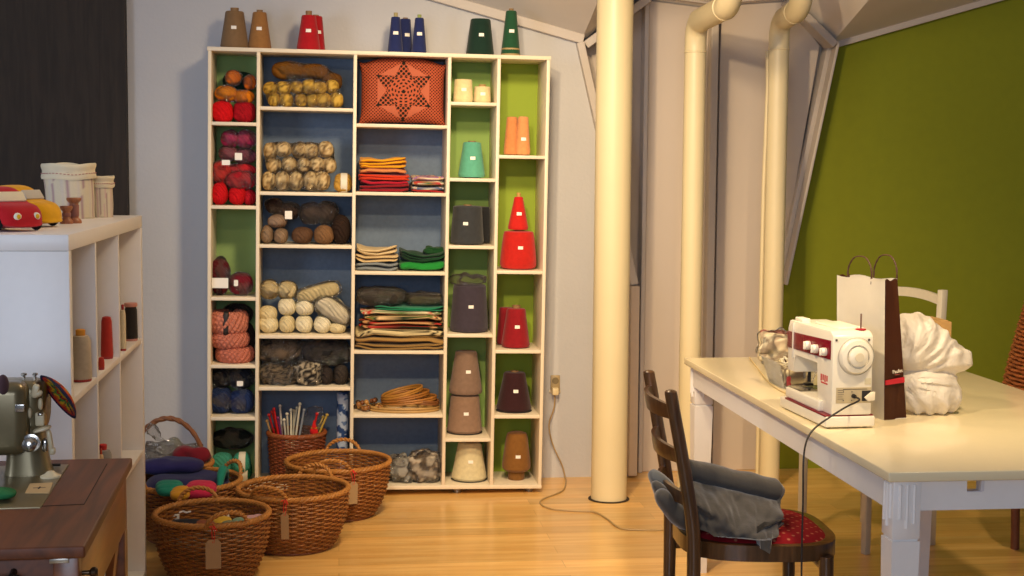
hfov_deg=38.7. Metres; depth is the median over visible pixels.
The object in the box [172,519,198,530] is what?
scrap
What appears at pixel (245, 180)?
bagged yarn
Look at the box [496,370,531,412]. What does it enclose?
cone
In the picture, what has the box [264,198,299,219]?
bagged yarn
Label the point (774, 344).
bagged notions
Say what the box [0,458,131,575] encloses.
desk
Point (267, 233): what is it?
yarn ball
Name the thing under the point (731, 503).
folded cloth
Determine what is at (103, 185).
fabric basket
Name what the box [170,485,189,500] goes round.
cloth
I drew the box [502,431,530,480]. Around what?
cone
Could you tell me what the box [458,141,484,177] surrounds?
cone
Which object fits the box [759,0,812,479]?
pipe
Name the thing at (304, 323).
yarn ball
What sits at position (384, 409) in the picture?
hoop
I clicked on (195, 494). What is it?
cloth
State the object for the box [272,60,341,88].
bagged yarn
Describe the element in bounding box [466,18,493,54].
cone
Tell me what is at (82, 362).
thread spool
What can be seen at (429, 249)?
cloth bundle
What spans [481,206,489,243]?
cone
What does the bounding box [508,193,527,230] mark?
cone
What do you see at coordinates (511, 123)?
cone
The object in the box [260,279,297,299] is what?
bagged yarn
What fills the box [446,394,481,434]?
cone
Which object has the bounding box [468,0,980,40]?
ceiling
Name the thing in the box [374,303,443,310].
folded fabric
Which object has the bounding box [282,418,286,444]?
needle
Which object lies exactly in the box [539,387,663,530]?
power cord
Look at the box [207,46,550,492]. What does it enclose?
shelving unit
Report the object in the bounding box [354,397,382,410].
bundle
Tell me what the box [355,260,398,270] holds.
folded fabric
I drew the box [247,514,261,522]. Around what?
scrap
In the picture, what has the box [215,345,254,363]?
yarn hank
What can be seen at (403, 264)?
folded fabric
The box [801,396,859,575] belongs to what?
cord
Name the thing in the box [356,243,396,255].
folded fabric
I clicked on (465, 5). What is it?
trim
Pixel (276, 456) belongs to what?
wicker basket
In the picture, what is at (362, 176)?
folded fabric
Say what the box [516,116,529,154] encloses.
cone
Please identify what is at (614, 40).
pipe
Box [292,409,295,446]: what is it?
needle
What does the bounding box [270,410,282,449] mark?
needle
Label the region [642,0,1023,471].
wall
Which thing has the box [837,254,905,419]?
paper bag
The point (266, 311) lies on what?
yarn ball
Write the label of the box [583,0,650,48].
trim
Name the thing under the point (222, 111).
yarn ball
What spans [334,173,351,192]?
yarn ball
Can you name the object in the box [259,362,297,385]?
bagged yarn
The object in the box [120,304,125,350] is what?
thread spool
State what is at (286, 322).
yarn ball
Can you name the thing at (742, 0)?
trim
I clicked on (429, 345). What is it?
folded fabric
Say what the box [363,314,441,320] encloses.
folded fabric
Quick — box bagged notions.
[755,327,787,363]
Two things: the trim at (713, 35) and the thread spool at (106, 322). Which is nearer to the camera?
the thread spool at (106, 322)
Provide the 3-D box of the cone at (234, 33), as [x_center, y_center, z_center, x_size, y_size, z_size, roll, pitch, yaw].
[-1.151,-1.076,6.051,0.117,0.171,0.117,1,5,-7]
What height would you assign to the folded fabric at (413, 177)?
0.026 m
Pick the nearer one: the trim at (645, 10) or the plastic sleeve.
the plastic sleeve
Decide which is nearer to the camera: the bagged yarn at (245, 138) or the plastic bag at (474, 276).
the bagged yarn at (245, 138)
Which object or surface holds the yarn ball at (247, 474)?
on the shelving unit at (519, 85)
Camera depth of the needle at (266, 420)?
6.23 m
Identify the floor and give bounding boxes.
[146,468,1023,575]
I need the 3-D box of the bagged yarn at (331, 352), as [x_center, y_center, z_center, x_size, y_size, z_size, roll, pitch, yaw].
[-0.799,0.274,6.207,0.237,0.129,0.167,1,5,-7]
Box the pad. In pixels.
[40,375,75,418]
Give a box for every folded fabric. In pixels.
[354,341,442,349]
[355,253,397,262]
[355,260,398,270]
[355,325,443,336]
[355,335,442,342]
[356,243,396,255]
[358,173,409,180]
[358,318,442,328]
[359,157,406,167]
[359,168,405,172]
[359,184,408,191]
[360,180,407,184]
[360,306,441,314]
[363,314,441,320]
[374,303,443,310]
[398,259,443,269]
[399,247,443,261]
[410,175,443,180]
[410,181,443,184]
[410,184,443,189]
[410,189,443,192]
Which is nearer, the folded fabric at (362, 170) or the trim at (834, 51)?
the folded fabric at (362, 170)
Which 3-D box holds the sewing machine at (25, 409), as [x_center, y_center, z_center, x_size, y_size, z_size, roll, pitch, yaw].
[-1.281,0.282,2.876,0.740,0.241,0.404,0,5,-9]
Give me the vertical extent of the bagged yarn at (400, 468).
0.136 m
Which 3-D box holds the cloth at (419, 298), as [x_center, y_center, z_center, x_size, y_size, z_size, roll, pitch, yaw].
[-0.376,0.045,6.248,0.181,0.066,0.178,1,5,-7]
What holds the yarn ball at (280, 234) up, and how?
on the shelving unit at (519, 85)
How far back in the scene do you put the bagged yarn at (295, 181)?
6.09 m
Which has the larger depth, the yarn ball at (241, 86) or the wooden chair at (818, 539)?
the yarn ball at (241, 86)
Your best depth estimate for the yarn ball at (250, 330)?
6.24 m
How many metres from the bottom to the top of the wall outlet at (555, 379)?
0.080 m
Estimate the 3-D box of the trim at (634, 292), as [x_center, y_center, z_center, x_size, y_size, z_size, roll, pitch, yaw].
[0.543,0.416,6.541,0.038,0.855,0.055,0,5,-7]
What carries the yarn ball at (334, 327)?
on the shelving unit at (519, 85)
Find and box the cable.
[749,357,785,393]
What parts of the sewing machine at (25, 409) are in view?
spool cap, bracket plate, arm, stitch knob, knob plate, bed plate, tension lever, lever plate, needle lever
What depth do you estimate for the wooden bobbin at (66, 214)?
4.07 m
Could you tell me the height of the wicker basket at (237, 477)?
0.269 m
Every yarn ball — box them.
[212,101,233,121]
[212,183,227,204]
[213,452,232,469]
[222,71,250,90]
[229,187,245,204]
[232,452,250,472]
[233,103,255,121]
[242,465,251,480]
[244,189,255,204]
[247,323,254,347]
[260,305,276,318]
[260,317,277,332]
[261,226,273,242]
[267,215,286,227]
[274,228,287,243]
[278,298,294,314]
[279,315,294,332]
[292,227,312,243]
[295,300,313,314]
[296,315,312,332]
[313,225,333,243]
[313,315,330,332]
[321,367,332,383]
[330,322,345,332]
[331,215,350,243]
[333,364,348,384]
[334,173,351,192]
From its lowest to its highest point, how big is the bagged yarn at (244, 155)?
0.080 m
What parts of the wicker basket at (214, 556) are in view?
handle, handle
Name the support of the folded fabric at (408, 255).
on the folded fabric at (403, 264)
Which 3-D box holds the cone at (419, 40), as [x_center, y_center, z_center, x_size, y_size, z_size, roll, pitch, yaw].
[-0.390,-1.065,6.133,0.064,0.166,0.064,0,5,-7]
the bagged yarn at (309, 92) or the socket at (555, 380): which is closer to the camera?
the bagged yarn at (309, 92)
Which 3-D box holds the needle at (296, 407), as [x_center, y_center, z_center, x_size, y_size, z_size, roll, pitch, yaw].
[-0.933,0.600,6.241,0.048,0.186,0.014,-4,7,-43]
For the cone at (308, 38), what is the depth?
6.04 m
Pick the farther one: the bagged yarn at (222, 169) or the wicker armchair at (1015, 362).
the bagged yarn at (222, 169)
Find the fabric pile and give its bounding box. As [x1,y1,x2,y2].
[167,530,254,574]
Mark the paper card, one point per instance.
(33, 488)
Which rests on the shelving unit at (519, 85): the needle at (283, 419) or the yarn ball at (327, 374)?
the yarn ball at (327, 374)
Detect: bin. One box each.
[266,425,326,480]
[759,354,816,388]
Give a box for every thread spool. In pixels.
[73,329,91,382]
[98,357,104,369]
[99,444,111,458]
[101,316,112,358]
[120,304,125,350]
[124,302,137,340]
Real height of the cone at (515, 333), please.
0.183 m
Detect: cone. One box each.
[220,8,247,47]
[248,10,270,47]
[297,11,319,49]
[315,15,324,49]
[388,12,402,51]
[400,17,411,51]
[411,14,426,52]
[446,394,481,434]
[449,350,481,394]
[450,204,483,244]
[450,283,487,331]
[451,442,486,482]
[453,79,472,101]
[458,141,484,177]
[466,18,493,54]
[473,84,490,102]
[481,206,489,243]
[496,307,511,344]
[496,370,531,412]
[500,230,535,269]
[501,8,519,54]
[501,305,529,347]
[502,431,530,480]
[504,117,517,154]
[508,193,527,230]
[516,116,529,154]
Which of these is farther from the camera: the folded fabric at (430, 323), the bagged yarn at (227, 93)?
the folded fabric at (430, 323)
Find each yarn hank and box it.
[212,309,248,334]
[212,331,249,348]
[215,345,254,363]
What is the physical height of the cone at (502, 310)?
0.164 m
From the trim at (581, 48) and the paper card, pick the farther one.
the trim at (581, 48)
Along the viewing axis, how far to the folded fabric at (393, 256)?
6.12 m
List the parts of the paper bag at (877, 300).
twisted handle, white panel, panel, twisted handle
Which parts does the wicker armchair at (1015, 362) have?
leg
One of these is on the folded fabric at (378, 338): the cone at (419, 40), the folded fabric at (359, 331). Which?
the folded fabric at (359, 331)
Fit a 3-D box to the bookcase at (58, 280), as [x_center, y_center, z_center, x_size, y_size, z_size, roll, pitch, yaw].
[-1.333,0.423,4.149,0.394,1.214,1.311,0,5,-7]
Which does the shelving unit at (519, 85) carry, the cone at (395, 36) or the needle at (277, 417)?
the cone at (395, 36)
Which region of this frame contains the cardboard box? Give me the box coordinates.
[930,316,951,335]
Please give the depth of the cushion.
6.10 m
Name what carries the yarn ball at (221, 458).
on the yarn ball
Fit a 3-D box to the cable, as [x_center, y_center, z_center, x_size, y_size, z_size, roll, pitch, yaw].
[0.798,0.273,4.632,0.025,0.005,0.796,1,5,2]
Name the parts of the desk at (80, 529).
leg, knob, leg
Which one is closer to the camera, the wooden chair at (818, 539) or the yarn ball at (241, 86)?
the wooden chair at (818, 539)
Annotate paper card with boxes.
[25,482,52,493]
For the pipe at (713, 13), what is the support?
on the floor
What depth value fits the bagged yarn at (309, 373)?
6.12 m
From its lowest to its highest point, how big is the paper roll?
0.387 m
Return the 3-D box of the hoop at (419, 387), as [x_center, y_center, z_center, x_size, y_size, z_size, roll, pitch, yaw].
[-0.471,0.446,6.252,0.180,0.064,0.180,1,5,-7]
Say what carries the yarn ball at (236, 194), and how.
on the shelving unit at (519, 85)
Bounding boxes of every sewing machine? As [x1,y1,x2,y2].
[0,372,68,509]
[780,314,874,427]
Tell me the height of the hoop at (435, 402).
0.034 m
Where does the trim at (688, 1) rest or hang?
attached to the wall at (637, 17)
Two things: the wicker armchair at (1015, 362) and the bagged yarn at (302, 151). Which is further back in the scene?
the bagged yarn at (302, 151)
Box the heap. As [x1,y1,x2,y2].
[776,361,807,385]
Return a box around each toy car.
[0,186,42,229]
[1,185,62,225]
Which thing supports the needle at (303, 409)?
in the wicker basket at (276, 456)
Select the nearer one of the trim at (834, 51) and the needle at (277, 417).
the needle at (277, 417)
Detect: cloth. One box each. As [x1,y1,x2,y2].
[155,480,182,496]
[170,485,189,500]
[186,480,216,498]
[217,465,228,484]
[356,285,406,306]
[403,290,442,305]
[648,459,784,553]
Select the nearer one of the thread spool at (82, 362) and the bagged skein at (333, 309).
the thread spool at (82, 362)
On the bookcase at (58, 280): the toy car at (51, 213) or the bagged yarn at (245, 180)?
the toy car at (51, 213)
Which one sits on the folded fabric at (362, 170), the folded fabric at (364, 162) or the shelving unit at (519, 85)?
the folded fabric at (364, 162)
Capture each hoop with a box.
[369,402,439,412]
[381,384,422,399]
[381,388,429,402]
[381,393,436,405]
[410,395,439,405]
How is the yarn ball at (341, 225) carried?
on the shelving unit at (519, 85)
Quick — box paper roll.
[336,391,347,475]
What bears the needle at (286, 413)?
in the wicker basket at (276, 456)
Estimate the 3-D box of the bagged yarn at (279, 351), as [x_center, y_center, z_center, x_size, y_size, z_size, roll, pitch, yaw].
[-0.981,0.267,6.195,0.224,0.125,0.166,1,5,-7]
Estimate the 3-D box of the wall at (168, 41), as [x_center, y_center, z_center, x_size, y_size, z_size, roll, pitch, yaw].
[-2.087,-0.753,6.216,5.329,3.344,0.120,0,5,-7]
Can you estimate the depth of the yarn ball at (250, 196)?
6.09 m
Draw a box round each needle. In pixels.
[265,419,274,446]
[267,413,274,432]
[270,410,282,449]
[272,407,281,449]
[276,416,283,449]
[278,404,282,447]
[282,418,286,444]
[285,412,288,446]
[289,408,292,446]
[292,406,297,434]
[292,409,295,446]
[293,402,301,446]
[297,408,305,444]
[311,413,328,448]
[313,415,324,441]
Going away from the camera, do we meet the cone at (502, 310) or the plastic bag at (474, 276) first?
the plastic bag at (474, 276)
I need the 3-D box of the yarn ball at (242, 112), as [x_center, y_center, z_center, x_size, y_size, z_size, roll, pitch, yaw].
[-1.112,-0.729,6.066,0.096,0.086,0.101,1,5,-7]
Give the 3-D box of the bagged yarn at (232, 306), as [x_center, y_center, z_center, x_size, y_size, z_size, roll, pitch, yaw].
[-1.178,0.112,6.250,0.141,0.098,0.113,1,5,-7]
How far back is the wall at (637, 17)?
6.62 m
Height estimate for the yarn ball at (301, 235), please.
0.072 m
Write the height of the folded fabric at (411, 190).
0.016 m
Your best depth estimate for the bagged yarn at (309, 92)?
6.07 m
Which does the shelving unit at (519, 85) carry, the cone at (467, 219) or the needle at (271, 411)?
the cone at (467, 219)
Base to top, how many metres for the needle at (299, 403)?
0.214 m
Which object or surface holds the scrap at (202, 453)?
in the wicker basket at (237, 477)
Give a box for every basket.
[40,162,96,218]
[94,175,114,216]
[145,416,214,481]
[145,458,242,543]
[151,485,271,575]
[234,462,350,555]
[284,437,391,521]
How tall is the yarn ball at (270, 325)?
0.075 m
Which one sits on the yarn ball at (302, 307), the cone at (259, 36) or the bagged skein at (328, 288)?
the bagged skein at (328, 288)
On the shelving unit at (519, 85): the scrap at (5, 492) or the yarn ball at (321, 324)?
the yarn ball at (321, 324)
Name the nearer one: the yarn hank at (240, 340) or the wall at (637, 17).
the yarn hank at (240, 340)
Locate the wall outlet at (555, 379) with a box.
[549,375,560,392]
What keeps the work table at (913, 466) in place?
on the floor
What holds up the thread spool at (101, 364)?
on the bookcase at (58, 280)
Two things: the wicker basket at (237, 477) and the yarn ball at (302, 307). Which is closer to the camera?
the wicker basket at (237, 477)
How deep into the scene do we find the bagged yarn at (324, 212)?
6.13 m
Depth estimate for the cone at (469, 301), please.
6.19 m
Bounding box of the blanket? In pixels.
[146,469,229,519]
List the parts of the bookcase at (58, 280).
panel, panel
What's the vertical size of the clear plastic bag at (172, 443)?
0.328 m
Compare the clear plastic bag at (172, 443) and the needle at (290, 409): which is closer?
the clear plastic bag at (172, 443)
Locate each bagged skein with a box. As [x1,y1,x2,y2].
[294,280,341,302]
[314,297,350,326]
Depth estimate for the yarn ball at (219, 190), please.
6.03 m
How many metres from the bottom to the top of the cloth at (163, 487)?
0.052 m
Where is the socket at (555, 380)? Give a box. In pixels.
[552,377,558,383]
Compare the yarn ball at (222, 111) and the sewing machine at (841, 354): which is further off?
the yarn ball at (222, 111)
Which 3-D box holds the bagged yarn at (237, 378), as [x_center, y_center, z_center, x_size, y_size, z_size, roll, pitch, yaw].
[-1.180,0.376,6.144,0.192,0.099,0.139,1,5,-7]
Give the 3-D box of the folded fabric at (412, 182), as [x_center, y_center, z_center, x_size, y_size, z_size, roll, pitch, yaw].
[-0.362,-0.450,6.220,0.138,0.026,0.167,1,5,-7]
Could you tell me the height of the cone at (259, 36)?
0.167 m
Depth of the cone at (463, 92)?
6.14 m
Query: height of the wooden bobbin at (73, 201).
0.072 m
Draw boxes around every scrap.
[0,487,16,499]
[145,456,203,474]
[172,445,211,462]
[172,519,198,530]
[196,520,214,523]
[213,516,231,522]
[233,517,255,527]
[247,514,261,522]
[786,376,790,386]
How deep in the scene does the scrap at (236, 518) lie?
4.96 m
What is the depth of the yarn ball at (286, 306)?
6.12 m
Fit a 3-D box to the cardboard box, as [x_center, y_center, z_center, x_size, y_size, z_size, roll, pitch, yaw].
[1.319,0.180,4.751,0.164,0.180,0.160,0,5,-7]
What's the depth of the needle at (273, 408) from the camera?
6.20 m
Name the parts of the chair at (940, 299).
leg, leg and post, leg, rail, leg and post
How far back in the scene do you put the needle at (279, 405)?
6.22 m
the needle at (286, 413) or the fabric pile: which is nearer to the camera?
the fabric pile
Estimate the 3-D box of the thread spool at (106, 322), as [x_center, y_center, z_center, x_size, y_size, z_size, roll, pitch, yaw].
[-1.181,0.144,4.251,0.036,0.123,0.036,0,5,-7]
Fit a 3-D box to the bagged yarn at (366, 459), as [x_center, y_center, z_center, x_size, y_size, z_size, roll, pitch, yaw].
[-0.590,0.786,6.279,0.174,0.100,0.158,-1,5,-15]
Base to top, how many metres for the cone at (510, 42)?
0.205 m
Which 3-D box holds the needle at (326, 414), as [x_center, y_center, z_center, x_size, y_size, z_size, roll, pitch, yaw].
[-0.823,0.616,6.245,0.076,0.160,0.014,0,5,-7]
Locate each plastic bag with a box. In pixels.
[145,423,202,459]
[449,272,486,284]
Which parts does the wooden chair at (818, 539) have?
leg and post, leg and post, seat frame, leg, leg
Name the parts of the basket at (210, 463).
arch handle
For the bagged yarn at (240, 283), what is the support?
on the shelving unit at (519, 85)
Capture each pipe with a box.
[588,0,633,503]
[677,0,741,487]
[755,51,768,473]
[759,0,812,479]
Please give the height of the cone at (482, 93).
0.082 m
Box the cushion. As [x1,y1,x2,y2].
[359,57,445,124]
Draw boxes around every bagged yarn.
[212,256,230,294]
[212,368,254,388]
[212,387,254,412]
[213,159,255,183]
[213,427,253,449]
[214,85,254,102]
[218,145,255,163]
[220,129,255,148]
[223,303,253,321]
[225,70,256,89]
[225,171,255,189]
[228,271,252,295]
[254,339,303,364]
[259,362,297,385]
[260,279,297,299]
[262,170,330,191]
[263,78,342,107]
[263,141,336,173]
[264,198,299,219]
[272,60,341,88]
[292,359,322,385]
[297,339,349,366]
[298,200,338,224]
[357,459,390,479]
[388,452,411,482]
[408,448,440,482]
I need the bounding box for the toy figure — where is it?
[310,420,317,433]
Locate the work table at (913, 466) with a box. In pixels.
[684,357,1023,575]
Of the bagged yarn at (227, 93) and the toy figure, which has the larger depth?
the toy figure
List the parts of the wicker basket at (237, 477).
handle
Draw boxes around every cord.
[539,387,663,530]
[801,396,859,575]
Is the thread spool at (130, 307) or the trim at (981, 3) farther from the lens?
the trim at (981, 3)
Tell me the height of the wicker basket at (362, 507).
0.267 m
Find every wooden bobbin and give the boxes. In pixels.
[60,206,72,223]
[66,197,81,223]
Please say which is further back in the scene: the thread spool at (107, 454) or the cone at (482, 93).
the cone at (482, 93)
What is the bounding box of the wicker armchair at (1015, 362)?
[1002,301,1023,549]
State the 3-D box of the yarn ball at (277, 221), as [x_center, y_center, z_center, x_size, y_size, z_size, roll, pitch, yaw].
[-0.984,-0.280,6.108,0.083,0.056,0.120,1,5,-7]
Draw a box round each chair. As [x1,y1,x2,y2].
[643,370,835,575]
[798,287,947,554]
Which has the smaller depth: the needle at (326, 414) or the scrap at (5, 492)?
the scrap at (5, 492)
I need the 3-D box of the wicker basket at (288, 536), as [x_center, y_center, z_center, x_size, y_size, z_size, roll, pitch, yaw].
[-0.803,0.815,5.348,0.412,0.265,0.438,2,5,17]
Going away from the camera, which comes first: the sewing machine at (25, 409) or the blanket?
the sewing machine at (25, 409)
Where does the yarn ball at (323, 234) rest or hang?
on the shelving unit at (519, 85)
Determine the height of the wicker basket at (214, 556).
0.267 m
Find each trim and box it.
[430,0,584,42]
[576,42,637,284]
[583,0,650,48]
[627,285,639,475]
[637,3,648,472]
[673,0,707,4]
[702,25,718,357]
[742,0,765,2]
[781,0,837,48]
[784,42,839,284]
[838,0,1002,46]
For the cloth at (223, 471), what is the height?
0.076 m
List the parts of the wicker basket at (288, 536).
handle, handle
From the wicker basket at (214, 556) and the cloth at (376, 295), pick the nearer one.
the wicker basket at (214, 556)
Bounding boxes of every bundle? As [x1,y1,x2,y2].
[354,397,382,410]
[423,245,443,253]
[900,312,970,414]
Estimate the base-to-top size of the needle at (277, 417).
0.150 m
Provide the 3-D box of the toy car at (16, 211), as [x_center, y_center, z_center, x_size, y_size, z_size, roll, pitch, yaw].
[-1.283,-0.200,3.657,0.219,0.110,0.130,4,6,33]
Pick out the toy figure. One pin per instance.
(313, 430)
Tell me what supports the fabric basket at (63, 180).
on the bookcase at (58, 280)
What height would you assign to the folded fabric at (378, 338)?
0.031 m
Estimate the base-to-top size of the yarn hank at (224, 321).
0.101 m
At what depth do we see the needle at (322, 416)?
6.25 m
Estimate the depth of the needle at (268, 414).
6.18 m
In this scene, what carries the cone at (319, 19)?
on the shelving unit at (519, 85)
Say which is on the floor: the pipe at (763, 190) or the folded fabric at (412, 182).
the pipe at (763, 190)
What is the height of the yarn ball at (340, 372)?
0.086 m
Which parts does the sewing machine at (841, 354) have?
needle plate, red panel, trim, lid, rating plate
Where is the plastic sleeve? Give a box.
[298,406,324,434]
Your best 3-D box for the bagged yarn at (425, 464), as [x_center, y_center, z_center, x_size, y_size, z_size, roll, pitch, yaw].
[-0.375,0.768,6.281,0.168,0.151,0.165,1,5,-7]
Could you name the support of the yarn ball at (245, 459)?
on the shelving unit at (519, 85)
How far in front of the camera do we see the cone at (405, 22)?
6.18 m
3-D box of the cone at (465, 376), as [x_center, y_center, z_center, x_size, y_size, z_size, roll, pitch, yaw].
[-0.200,0.365,6.318,0.146,0.189,0.146,1,5,-7]
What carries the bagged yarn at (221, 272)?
on the shelving unit at (519, 85)
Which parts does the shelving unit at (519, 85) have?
panel, panel, panel, panel, panel, panel, panel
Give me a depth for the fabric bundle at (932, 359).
3.88 m
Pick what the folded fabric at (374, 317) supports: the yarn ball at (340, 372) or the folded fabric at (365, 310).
the folded fabric at (365, 310)
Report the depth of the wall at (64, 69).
6.11 m
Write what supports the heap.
in the clear plastic bin at (773, 369)
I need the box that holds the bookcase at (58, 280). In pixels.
[0,215,146,575]
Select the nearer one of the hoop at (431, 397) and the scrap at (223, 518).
the scrap at (223, 518)
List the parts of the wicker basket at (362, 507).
handle, handle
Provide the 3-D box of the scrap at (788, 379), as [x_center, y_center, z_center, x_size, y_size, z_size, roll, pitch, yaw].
[0.826,0.276,4.354,0.018,0.037,0.016,0,5,-7]
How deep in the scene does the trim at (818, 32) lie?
6.53 m
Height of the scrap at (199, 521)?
0.033 m
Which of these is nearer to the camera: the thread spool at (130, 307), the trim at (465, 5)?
the thread spool at (130, 307)
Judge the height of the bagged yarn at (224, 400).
0.121 m
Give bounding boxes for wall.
[0,0,129,214]
[127,0,636,477]
[586,8,821,285]
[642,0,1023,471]
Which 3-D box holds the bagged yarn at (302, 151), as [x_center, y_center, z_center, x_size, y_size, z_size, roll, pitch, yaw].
[-0.890,-0.548,6.127,0.307,0.144,0.120,1,5,-7]
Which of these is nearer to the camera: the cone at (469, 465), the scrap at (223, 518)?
the scrap at (223, 518)
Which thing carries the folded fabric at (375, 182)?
on the folded fabric at (365, 187)
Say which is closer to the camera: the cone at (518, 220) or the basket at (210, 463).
the basket at (210, 463)
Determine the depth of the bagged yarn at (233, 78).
6.06 m
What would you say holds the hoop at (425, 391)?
on the hoop at (431, 397)
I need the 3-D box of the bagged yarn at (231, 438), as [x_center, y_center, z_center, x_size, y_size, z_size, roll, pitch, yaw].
[-1.195,0.640,6.232,0.185,0.095,0.099,1,5,-7]
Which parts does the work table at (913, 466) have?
leg, leg, leg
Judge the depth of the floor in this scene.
5.51 m
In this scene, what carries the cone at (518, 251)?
on the shelving unit at (519, 85)
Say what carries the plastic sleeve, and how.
in the wicker basket at (276, 456)
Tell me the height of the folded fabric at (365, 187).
0.042 m
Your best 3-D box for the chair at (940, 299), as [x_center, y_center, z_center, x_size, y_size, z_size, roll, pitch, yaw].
[1.351,0.472,5.502,0.370,0.953,0.396,-2,5,-27]
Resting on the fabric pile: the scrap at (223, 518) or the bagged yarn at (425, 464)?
the scrap at (223, 518)
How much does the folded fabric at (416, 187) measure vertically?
0.028 m
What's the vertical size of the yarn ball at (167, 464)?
0.064 m

